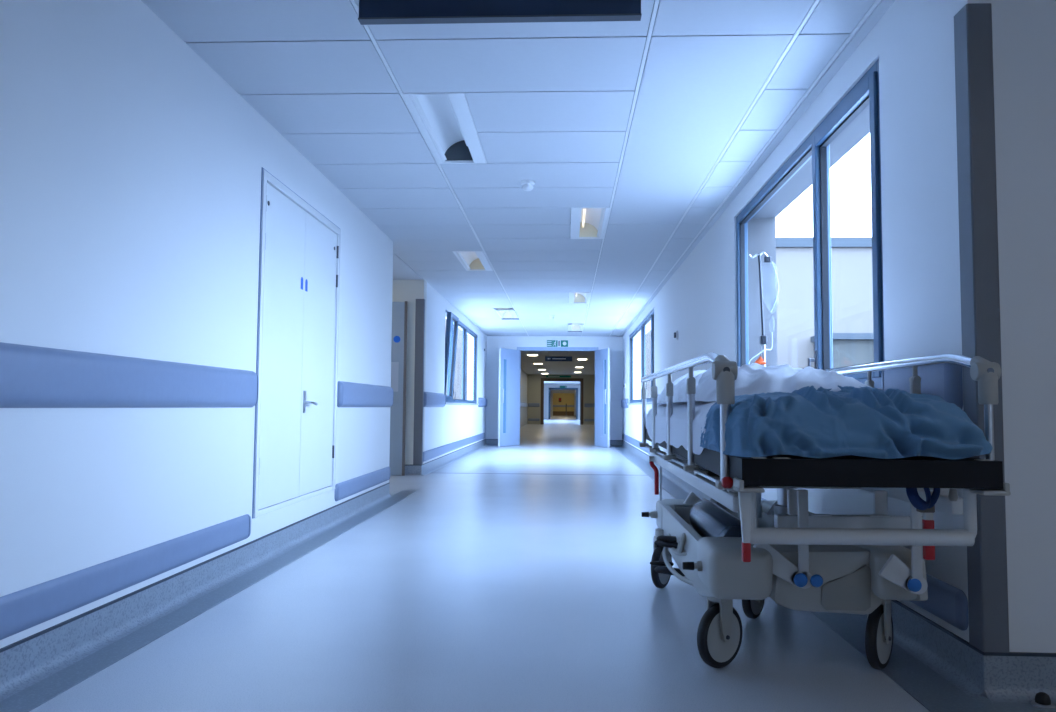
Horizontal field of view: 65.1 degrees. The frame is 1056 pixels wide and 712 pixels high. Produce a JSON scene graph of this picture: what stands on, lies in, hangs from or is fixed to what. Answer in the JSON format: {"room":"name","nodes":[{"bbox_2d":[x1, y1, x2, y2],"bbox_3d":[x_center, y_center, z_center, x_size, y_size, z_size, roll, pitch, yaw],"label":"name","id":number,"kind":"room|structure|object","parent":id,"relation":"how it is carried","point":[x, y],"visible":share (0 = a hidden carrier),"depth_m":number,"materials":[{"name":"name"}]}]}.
{"room":"hospital interior","nodes":[
{"label":"hospital interior","id":0,"kind":"room"},
{"bbox_2d":[0,0,392,647],"bbox_3d":[-2.512,-0.270,2.508,1.950,2.510,10.740,0,-4,3],"label":"wall","id":1,"kind":"structure","parent":0,"point":[131,168],"depth_m":3.15,"materials":[{"name":"paint"}]},
{"bbox_2d":[0,514,250,639],"bbox_3d":[-1.614,0.661,0.685,0.019,0.125,7.300,0,-4,3],"label":"rail","id":2,"kind":"object","parent":1,"relation":"attached to","point":[21,610],"visible":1,"depth_m":2.96,"materials":[{"name":"plastic"}]},
{"bbox_2d":[0,342,258,407],"bbox_3d":[-1.599,-0.047,0.735,0.037,0.191,7.315,0,-4,3],"label":"rail","id":3,"kind":"object","parent":1,"relation":"attached to","point":[30,376],"visible":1,"depth_m":2.94,"materials":[{"name":"plastic"}]},
{"bbox_2d":[0,482,393,701],"bbox_3d":[-1.522,0.921,2.390,0.049,0.132,10.740,0,-4,3],"label":"baseboard","id":4,"kind":"structure","parent":1,"relation":"attached to","point":[25,662],"depth_m":3.24,"materials":[{"name":"plastic"}]},
{"bbox_2d":[252,167,340,518],"bbox_3d":[-1.441,-0.035,5.193,0.166,1.883,1.550,0,-4,3],"label":"door","id":5,"kind":"structure","parent":1,"relation":"in","point":[295,429],"depth_m":5.04,"materials":[{"name":"white paint"}]},
{"bbox_2d":[335,467,389,500],"bbox_3d":[-1.333,1.039,6.834,0.019,0.125,1.835,0,-4,3],"label":"rail","id":6,"kind":"object","parent":1,"relation":"attached to","point":[347,488],"visible":1,"depth_m":6.62,"materials":[{"name":"plastic"}]},
{"bbox_2d":[337,381,393,406],"bbox_3d":[-1.319,0.331,6.877,0.037,0.191,1.835,0,-4,3],"label":"rail","id":7,"kind":"object","parent":1,"relation":"attached to","point":[349,394],"visible":1,"depth_m":6.62,"materials":[{"name":"plastic"}]},
{"bbox_2d":[392,279,426,464],"bbox_3d":[-2.211,0.209,10.318,1.840,2.510,0.200,0,-4,3],"label":"wall","id":8,"kind":"structure","parent":0,"point":[402,290],"depth_m":10.22,"materials":[{"name":"beige paint"}]},
{"bbox_2d":[389,301,407,475],"bbox_3d":[-1.952,0.382,10.034,0.935,2.125,0.052,1,-4,-9],"label":"door","id":9,"kind":"structure","parent":8,"relation":"in","point":[399,315],"depth_m":10.07,"materials":[{"name":"grey laminate"}]},
{"bbox_2d":[390,465,420,475],"bbox_3d":[-2.225,1.389,10.121,1.840,0.132,0.049,0,-4,3],"label":"baseboard","id":10,"kind":"structure","parent":8,"relation":"attached to","point":[410,470],"depth_m":10.10,"materials":[{"name":"plastic"}]},
{"bbox_2d":[413,299,424,464],"bbox_3d":[-1.342,0.313,10.203,0.107,2.038,0.077,0,-4,3],"label":"guard","id":11,"kind":"object","parent":8,"relation":"attached to","point":[420,303],"visible":1,"depth_m":10.17,"materials":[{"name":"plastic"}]},
{"bbox_2d":[424,283,486,462],"bbox_3d":[-1.206,0.463,14.343,0.200,2.510,7.950,0,-4,3],"label":"wall","id":12,"kind":"structure","parent":0,"point":[447,424],"depth_m":12.00,"materials":[{"name":"paint"}]},
{"bbox_2d":[424,392,444,406],"bbox_3d":[-1.239,0.587,11.063,0.037,0.191,1.680,0,-4,3],"label":"rail","id":13,"kind":"object","parent":12,"relation":"attached to","point":[431,399],"visible":1,"depth_m":10.89,"materials":[{"name":"plastic"}]},
{"bbox_2d":[421,439,486,475],"bbox_3d":[-1.095,1.644,14.165,0.049,0.132,8.150,0,-4,3],"label":"baseboard","id":14,"kind":"structure","parent":12,"relation":"attached to","point":[426,468],"depth_m":12.43,"materials":[{"name":"plastic"}]},
{"bbox_2d":[423,433,484,461],"bbox_3d":[-1.115,1.481,14.036,0.019,0.125,7.730,0,-4,3],"label":"rail","id":15,"kind":"object","parent":12,"relation":"attached to","point":[432,453],"visible":1,"depth_m":12.46,"materials":[{"name":"plastic"}]},
{"bbox_2d":[444,310,478,404],"bbox_3d":[-1.109,0.143,14.283,0.167,1.398,4.560,0,-4,3],"label":"window","id":16,"kind":"structure","parent":12,"relation":"in","point":[451,334],"depth_m":12.91,"materials":[{"name":"metal"}]},
{"bbox_2d":[478,397,486,406],"bbox_3d":[-0.949,0.979,17.429,0.037,0.191,1.590,0,-4,3],"label":"rail","id":17,"kind":"object","parent":12,"relation":"attached to","point":[482,402],"visible":0.98,"depth_m":17.17,"materials":[{"name":"plastic"}]},
{"bbox_2d":[29,416,929,711],"bbox_3d":[1.788,3.371,39.327,8.400,0.200,85.000,0,-4,3],"label":"floor","id":18,"kind":"structure","parent":0,"point":[528,588],"depth_m":3.17,"materials":[{"name":"plastic"}]},
{"bbox_2d":[479,473,598,474],"bbox_3d":[0.221,1.491,10.441,2.959,0.002,0.025,0,-4,3],"label":"trim","id":19,"kind":"structure","parent":18,"relation":"in","point":[479,473],"depth_m":10.44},
{"bbox_2d":[553,411,573,415],"bbox_3d":[3.419,5.528,79.478,3.260,0.420,0.480,0,-4,3],"label":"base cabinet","id":20,"kind":"object","parent":18,"relation":"on","point":[555,413],"visible":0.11,"depth_m":79.24,"materials":[{"name":"brown wood"}]},
{"bbox_2d":[639,252,1010,669],"bbox_3d":[0.915,0.199,3.292,0.833,1.718,2.588,0,-4,3],"label":"trolley","id":21,"kind":"object","parent":18,"relation":"on","point":[787,553],"visible":0.91,"depth_m":2.54,"materials":[{"name":"plastic"}]},
{"bbox_2d":[646,401,715,454],"bbox_3d":[0.921,0.290,3.450,0.682,0.209,2.052,0,-4,3],"label":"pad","id":22,"kind":"object","parent":21,"relation":"on","point":[678,420],"visible":0.27,"depth_m":3.17,"materials":[{"name":"white fabric"}]},
{"bbox_2d":[657,363,871,402],"bbox_3d":[0.941,0.124,3.540,0.687,0.154,1.725,0,-4,3],"label":"sheet","id":23,"kind":"object","parent":22,"relation":"on","point":[754,378],"visible":0.7,"depth_m":2.86,"materials":[{"name":"white fabric"}]},
{"bbox_2d":[817,385,884,392],"bbox_3d":[1.058,0.164,2.780,0.348,0.128,0.327,0,-4,3],"label":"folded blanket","id":24,"kind":"object","parent":22,"relation":"on","point":[846,389],"visible":0.17,"depth_m":2.71,"materials":[{"name":"fabric"}]},
{"bbox_2d":[683,460,718,475],"bbox_3d":[0.934,0.504,3.612,0.500,0.018,1.250,0,-4,3],"label":"bed rail","id":25,"kind":"object","parent":21,"relation":"on","point":[710,473],"depth_m":3.50,"materials":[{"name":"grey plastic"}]},
{"bbox_2d":[689,498,773,536],"bbox_3d":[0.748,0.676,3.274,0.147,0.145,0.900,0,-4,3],"label":"gas cylinder","id":26,"kind":"object","parent":21,"relation":"in","point":[708,519],"visible":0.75,"depth_m":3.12,"materials":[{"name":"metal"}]},
{"bbox_2d":[748,256,778,364],"bbox_3d":[1.286,-0.208,4.527,0.202,0.693,0.072,3,-4,-39],"label":"tube","id":27,"kind":"object","parent":21,"relation":"hanging from","point":[767,259],"visible":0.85,"depth_m":4.57,"materials":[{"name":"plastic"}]},
{"bbox_2d":[700,385,992,458],"bbox_3d":[0.838,0.179,2.341,0.652,0.183,0.675,0,-4,3],"label":"blanket","id":28,"kind":"object","parent":21,"relation":"on","point":[808,422],"visible":0.95,"depth_m":2.06,"materials":[{"name":"blue fabric"}]},
{"bbox_2d":[141,0,894,374],"bbox_3d":[1.661,-0.473,17.996,10.963,0.054,44.220,0,-4,3],"label":"ceiling","id":29,"kind":"structure","parent":0,"point":[550,103],"depth_m":4.52,"materials":[{"name":"tile"}]},
{"bbox_2d":[403,92,486,163],"bbox_3d":[-0.445,-1.351,4.727,0.310,0.155,1.190,0,-4,3],"label":"ceiling light","id":30,"kind":"object","parent":29,"relation":"attached to","point":[445,119],"visible":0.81,"depth_m":4.78,"materials":[{"name":"white metal"}]},
{"bbox_2d":[411,95,446,161],"bbox_3d":[-0.556,-1.286,4.725,0.021,0.017,1.156,0,-4,3],"label":"diffuser","id":31,"kind":"object","parent":30,"relation":"attached to","point":[415,104],"depth_m":4.68,"materials":[{"name":"white metal"}]},
{"bbox_2d":[452,251,492,270],"bbox_3d":[-0.583,-1.095,8.930,0.308,0.155,1.190,0,-4,3],"label":"ceiling light","id":32,"kind":"object","parent":29,"relation":"attached to","point":[470,260],"visible":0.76,"depth_m":9.16,"materials":[{"name":"white plastic"}]},
{"bbox_2d":[457,252,470,269],"bbox_3d":[-0.693,-1.030,8.928,0.021,0.017,1.156,0,-4,3],"label":"diffuser","id":33,"kind":"object","parent":32,"relation":"attached to","point":[460,257],"depth_m":8.98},
{"bbox_2d":[358,0,641,24],"bbox_3d":[-0.104,-1.295,2.993,1.021,0.163,0.044,0,-4,3],"label":"hanging sign","id":34,"kind":"object","parent":29,"relation":"hanging from","point":[371,12],"visible":1,"depth_m":2.97,"materials":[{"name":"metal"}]},
{"bbox_2d":[495,308,517,317],"bbox_3d":[-0.351,-0.782,14.015,0.308,0.155,1.190,0,-4,3],"label":"ceiling light","id":35,"kind":"object","parent":29,"relation":"attached to","point":[502,312],"visible":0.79,"depth_m":14.18,"materials":[{"name":"white plastic"}]},
{"bbox_2d":[370,1,659,331],"bbox_3d":[0.098,-1.105,7.711,3.019,0.012,21.250,0,-4,3],"label":"grid","id":36,"kind":"object","parent":29,"relation":"attached to","point":[654,1],"visible":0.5,"depth_m":4.56,"materials":[{"name":"metal"}]},
{"bbox_2d":[521,180,534,190],"bbox_3d":[-0.002,-1.180,5.749,0.100,0.062,0.100,0,-4,3],"label":"smoke detector","id":37,"kind":"object","parent":29,"relation":"attached to","point":[527,184],"visible":1,"depth_m":5.72,"materials":[{"name":"white plastic"}]},
{"bbox_2d":[545,351,571,360],"bbox_3d":[0.820,-0.034,22.026,0.720,0.350,0.046,0,-4,3],"label":"hanging sign","id":38,"kind":"object","parent":29,"relation":"hanging from","point":[547,358],"visible":0.91,"depth_m":22.00,"materials":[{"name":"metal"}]},
{"bbox_2d":[568,323,583,330],"bbox_3d":[0.938,-0.629,16.354,0.300,0.155,1.190,0,-4,3],"label":"ceiling light","id":39,"kind":"object","parent":29,"relation":"attached to","point":[574,326],"visible":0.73,"depth_m":16.66,"materials":[{"name":"white plastic"}]},
{"bbox_2d":[568,292,590,302],"bbox_3d":[0.733,-0.905,11.867,0.300,0.155,1.190,0,-4,3],"label":"ceiling light","id":40,"kind":"object","parent":29,"relation":"attached to","point":[574,297],"visible":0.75,"depth_m":12.26,"materials":[{"name":"white plastic"}]},
{"bbox_2d":[570,207,608,238],"bbox_3d":[0.515,-1.200,7.081,0.300,0.155,1.190,0,-4,3],"label":"ceiling light","id":41,"kind":"object","parent":29,"relation":"attached to","point":[586,223],"visible":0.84,"depth_m":7.30,"materials":[{"name":"white plastic"}]},
{"bbox_2d":[597,209,604,236],"bbox_3d":[0.620,-1.135,7.069,0.021,0.017,1.156,0,-4,3],"label":"diffuser","id":42,"kind":"object","parent":41,"relation":"attached to","point":[601,228],"depth_m":7.12,"materials":[{"name":"white plastic"}]},
{"bbox_2d":[520,369,527,426],"bbox_3d":[-0.618,1.378,29.229,0.200,2.510,21.600,0,-4,3],"label":"wall","id":43,"kind":"structure","parent":0,"point":[524,376],"depth_m":36.28,"materials":[{"name":"beige paint"}]},
{"bbox_2d":[520,402,527,406],"bbox_3d":[-0.470,1.745,29.902,0.037,0.191,19.800,0,-4,3],"label":"rail","id":44,"kind":"object","parent":43,"relation":"attached to","point":[522,404],"visible":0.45,"depth_m":35.63,"materials":[{"name":"plastic"}]},
{"bbox_2d":[465,160,583,323],"bbox_3d":[1.963,0.456,38.495,8.200,0.300,83.600,0,-4,3],"label":"ceiling slab","id":45,"kind":"structure","parent":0,"point":[465,160],"depth_m":16.57,"materials":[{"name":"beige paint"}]},
{"bbox_2d":[486,336,622,439],"bbox_3d":[0.636,0.719,18.305,3.800,2.510,0.150,0,-4,3],"label":"wall","id":46,"kind":"structure","parent":0,"point":[615,343],"depth_m":18.26,"materials":[{"name":"paint"}]},
{"bbox_2d":[486,439,497,444],"bbox_3d":[-0.601,1.894,18.190,0.670,0.132,0.049,0,-4,3],"label":"baseboard","id":47,"kind":"structure","parent":46,"relation":"attached to","point":[488,441],"depth_m":18.22,"materials":[{"name":"plastic"}]},
{"bbox_2d":[498,348,519,445],"bbox_3d":[-0.407,0.890,17.862,0.123,2.082,0.832,-1,-4,28],"label":"door","id":48,"kind":"structure","parent":46,"relation":"in","point":[509,359],"depth_m":17.80,"materials":[{"name":"blue laminate"}]},
{"bbox_2d":[546,340,567,346],"bbox_3d":[0.651,-0.275,18.274,0.485,0.160,0.034,0,-4,3],"label":"exit sign","id":49,"kind":"object","parent":46,"relation":"attached to","point":[550,343],"visible":1,"depth_m":18.27,"materials":[{"name":"plastic"}]},
{"bbox_2d":[517,347,597,445],"bbox_3d":[0.650,0.891,18.294,1.800,2.165,0.190,0,-4,3],"label":"trim","id":50,"kind":"structure","parent":46,"relation":"attached to","point":[518,348],"depth_m":18.26,"materials":[{"name":"blue laminate"}]},
{"bbox_2d":[595,348,610,447],"bbox_3d":[1.597,0.898,17.745,0.123,2.082,0.832,1,-4,-14],"label":"door","id":51,"kind":"structure","parent":46,"relation":"in","point":[602,357],"depth_m":17.66,"materials":[{"name":"blue laminate"}]},
{"bbox_2d":[610,440,621,445],"bbox_3d":[1.806,1.905,18.079,0.529,0.132,0.049,0,-4,3],"label":"baseboard","id":52,"kind":"structure","parent":46,"relation":"attached to","point":[612,442],"depth_m":18.09,"materials":[{"name":"plastic"}]},
{"bbox_2d":[527,374,594,424],"bbox_3d":[1.624,2.053,39.992,3.800,2.510,0.150,0,-4,3],"label":"wall","id":53,"kind":"structure","parent":0,"point":[534,380],"depth_m":39.92,"materials":[{"name":"beige paint"}]},
{"bbox_2d":[528,403,539,406],"bbox_3d":[0.289,2.365,39.940,0.560,0.191,0.037,0,-4,3],"label":"rail","id":54,"kind":"object","parent":53,"relation":"attached to","point":[529,404],"visible":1,"depth_m":39.92,"materials":[{"name":"plastic"}]},
{"bbox_2d":[528,418,539,420],"bbox_3d":[0.284,3.074,39.904,0.560,0.125,0.023,0,-4,3],"label":"rail","id":55,"kind":"object","parent":53,"relation":"attached to","point":[529,419],"visible":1,"depth_m":39.90,"materials":[{"name":"plastic"}]},
{"bbox_2d":[546,375,570,377],"bbox_3d":[1.477,0.993,39.961,1.200,0.100,0.055,0,-4,3],"label":"board","id":56,"kind":"object","parent":53,"relation":"attached to","point":[547,376],"visible":1,"depth_m":39.94,"materials":[{"name":"black"}]},
{"bbox_2d":[540,378,582,424],"bbox_3d":[1.643,2.192,39.983,2.060,2.230,0.190,0,-4,3],"label":"trim","id":57,"kind":"structure","parent":53,"relation":"attached to","point":[580,380],"depth_m":39.91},
{"bbox_2d":[584,403,594,406],"bbox_3d":[2.971,2.377,39.817,0.510,0.191,0.037,0,-4,3],"label":"rail","id":58,"kind":"object","parent":53,"relation":"attached to","point":[585,404],"visible":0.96,"depth_m":39.81,"materials":[{"name":"plastic"}]},
{"bbox_2d":[544,384,579,418],"bbox_3d":[2.442,3.156,57.940,3.800,2.510,0.150,0,-4,3],"label":"wall","id":59,"kind":"structure","parent":0,"point":[546,386],"depth_m":57.91,"materials":[{"name":"paint"}]},
{"bbox_2d":[548,388,577,418],"bbox_3d":[2.466,3.321,57.928,2.050,2.180,0.190,0,-4,3],"label":"trim","id":60,"kind":"structure","parent":59,"relation":"attached to","point":[576,389],"depth_m":57.85,"materials":[{"name":"metal"}]},
{"bbox_2d":[544,381,579,384],"bbox_3d":[2.545,2.106,60.080,3.700,0.050,40.100,0,-4,3],"label":"ceiling","id":61,"kind":"structure","parent":0,"point":[545,382],"depth_m":53.35,"materials":[{"name":"tile"}]},
{"bbox_2d":[550,390,575,415],"bbox_3d":[2.829,3.678,66.415,3.700,2.510,16.850,0,-4,3],"label":"wall","id":62,"kind":"structure","parent":0,"point":[551,391],"depth_m":74.75,"materials":[{"name":"paint"}]},
{"bbox_2d":[552,392,574,415],"bbox_3d":[3.213,4.366,74.754,2.070,2.160,0.140,0,-4,3],"label":"trim","id":63,"kind":"structure","parent":62,"relation":"attached to","point":[552,392],"depth_m":74.72,"materials":[{"name":"brown paint"}]},
{"bbox_2d":[553,393,573,410],"bbox_3d":[3.330,4.354,77.408,3.700,2.510,5.200,0,-4,3],"label":"wall","id":64,"kind":"structure","parent":0,"point":[566,398],"depth_m":79.81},
{"bbox_2d":[553,405,573,406],"bbox_3d":[3.436,4.824,79.764,3.220,0.191,0.033,0,-4,3],"label":"rail","id":65,"kind":"object","parent":64,"relation":"attached to","point":[553,405],"visible":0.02,"depth_m":79.75,"materials":[{"name":"plastic"}]},
{"bbox_2d":[623,0,1053,652],"bbox_3d":[1.873,0.240,10.340,0.300,2.510,15.680,0,-4,3],"label":"wall","id":66,"kind":"structure","parent":0,"point":[912,42],"depth_m":2.79,"materials":[{"name":"paint"}]},
{"bbox_2d":[0,446,1055,711],"bbox_3d":[1.518,1.319,7.472,5.640,0.002,21.200,0,-4,3],"label":"trim","id":67,"kind":"structure","parent":66,"relation":"attached to","point":[929,688],"depth_m":2.86,"materials":[{"name":"plastic"}]},
{"bbox_2d":[1031,692,1054,708],"bbox_3d":[1.481,0.987,2.379,0.060,0.037,0.060,0,-4,3],"label":"door stop","id":68,"kind":"object","parent":67,"relation":"on","point":[1042,700],"visible":1,"depth_m":2.37,"materials":[{"name":"rubber"}]},
{"bbox_2d":[621,399,628,407],"bbox_3d":[2.019,0.990,17.268,0.037,0.191,1.640,0,-4,3],"label":"rail","id":69,"kind":"object","parent":66,"relation":"attached to","point":[624,402],"visible":0.95,"depth_m":17.10,"materials":[{"name":"plastic"}]},
{"bbox_2d":[627,309,653,404],"bbox_3d":[1.921,0.136,14.045,0.115,1.368,4.760,0,-4,3],"label":"window","id":70,"kind":"structure","parent":66,"relation":"in","point":[641,327],"depth_m":13.87,"materials":[{"name":"metal"}]},
{"bbox_2d":[674,330,677,339],"bbox_3d":[1.656,-0.233,9.266,0.040,0.100,0.090,0,-4,3],"label":"wall switch","id":71,"kind":"object","parent":66,"relation":"attached to","point":[676,331],"visible":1,"depth_m":9.23,"materials":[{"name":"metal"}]},
{"bbox_2d":[622,434,968,630],"bbox_3d":[1.707,1.272,10.282,0.019,0.125,15.485,0,-4,3],"label":"rail","id":72,"kind":"object","parent":66,"relation":"attached to","point":[945,601],"visible":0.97,"depth_m":2.69,"materials":[{"name":"plastic"}]},
{"bbox_2d":[621,440,986,696],"bbox_3d":[1.690,1.426,10.273,0.049,0.132,15.686,0,-4,3],"label":"baseboard","id":73,"kind":"structure","parent":66,"relation":"attached to","point":[946,653],"depth_m":2.79,"materials":[{"name":"plastic"}]},
{"bbox_2d":[736,59,962,408],"bbox_3d":[1.595,-0.425,4.389,0.378,1.437,3.515,0,-4,3],"label":"window","id":74,"kind":"structure","parent":66,"relation":"in","point":[857,115],"depth_m":4.14,"materials":[{"name":"metal"}]},
{"bbox_2d":[954,3,1008,652],"bbox_3d":[1.400,-0.106,2.559,0.077,1.981,0.092,0,-4,3],"label":"guard","id":75,"kind":"object","parent":66,"relation":"attached to","point":[973,44],"visible":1,"depth_m":2.53,"materials":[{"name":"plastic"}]},
{"bbox_2d":[1033,0,1055,652],"bbox_3d":[2.946,-0.228,2.558,2.751,2.510,0.200,0,-4,3],"label":"wall","id":76,"kind":"structure","parent":0,"point":[1044,10],"depth_m":2.53,"materials":[{"name":"paint"}]},
{"bbox_2d":[983,652,1055,702],"bbox_3d":[2.729,0.950,2.370,2.757,0.132,0.049,0,-4,3],"label":"baseboard","id":77,"kind":"structure","parent":76,"relation":"attached to","point":[1011,676],"depth_m":2.45,"materials":[{"name":"plastic"}]},
{"label":"outside","id":78,"kind":"structure","parent":0,"visible":0},
{"bbox_3d":[32.275,3.364,33.425,58.551,0.030,110.000,0,-4,3],"label":"paved ground","id":79,"kind":"structure","parent":78,"visible":0},
{"bbox_2d":[645,237,873,397],"bbox_3d":[16.889,-0.032,22.299,28.500,5.170,6.200,0,-4,3],"label":"building","id":80,"kind":"structure","parent":79,"relation":"on","point":[851,257],"depth_m":19.82,"materials":[{"name":"white"}]},
{"bbox_2d":[811,333,873,367],"bbox_3d":[10.889,0.916,18.929,8.370,2.780,1.050,0,-4,3],"label":"glazed annexe","id":81,"kind":"structure","parent":79,"relation":"on","point":[849,349],"depth_m":18.77,"materials":[{"name":"white glass"}]},
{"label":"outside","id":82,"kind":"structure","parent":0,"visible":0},
{"bbox_3d":[-30.333,3.089,36.295,56.100,0.030,110.000,0,-4,3],"label":"paved ground","id":83,"kind":"structure","parent":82,"visible":0},
{"bbox_2d":[445,319,467,399],"bbox_3d":[-6.992,0.199,24.377,12.000,4.620,6.200,0,-4,3],"label":"building","id":84,"kind":"structure","parent":83,"relation":"on","point":[458,365],"depth_m":21.12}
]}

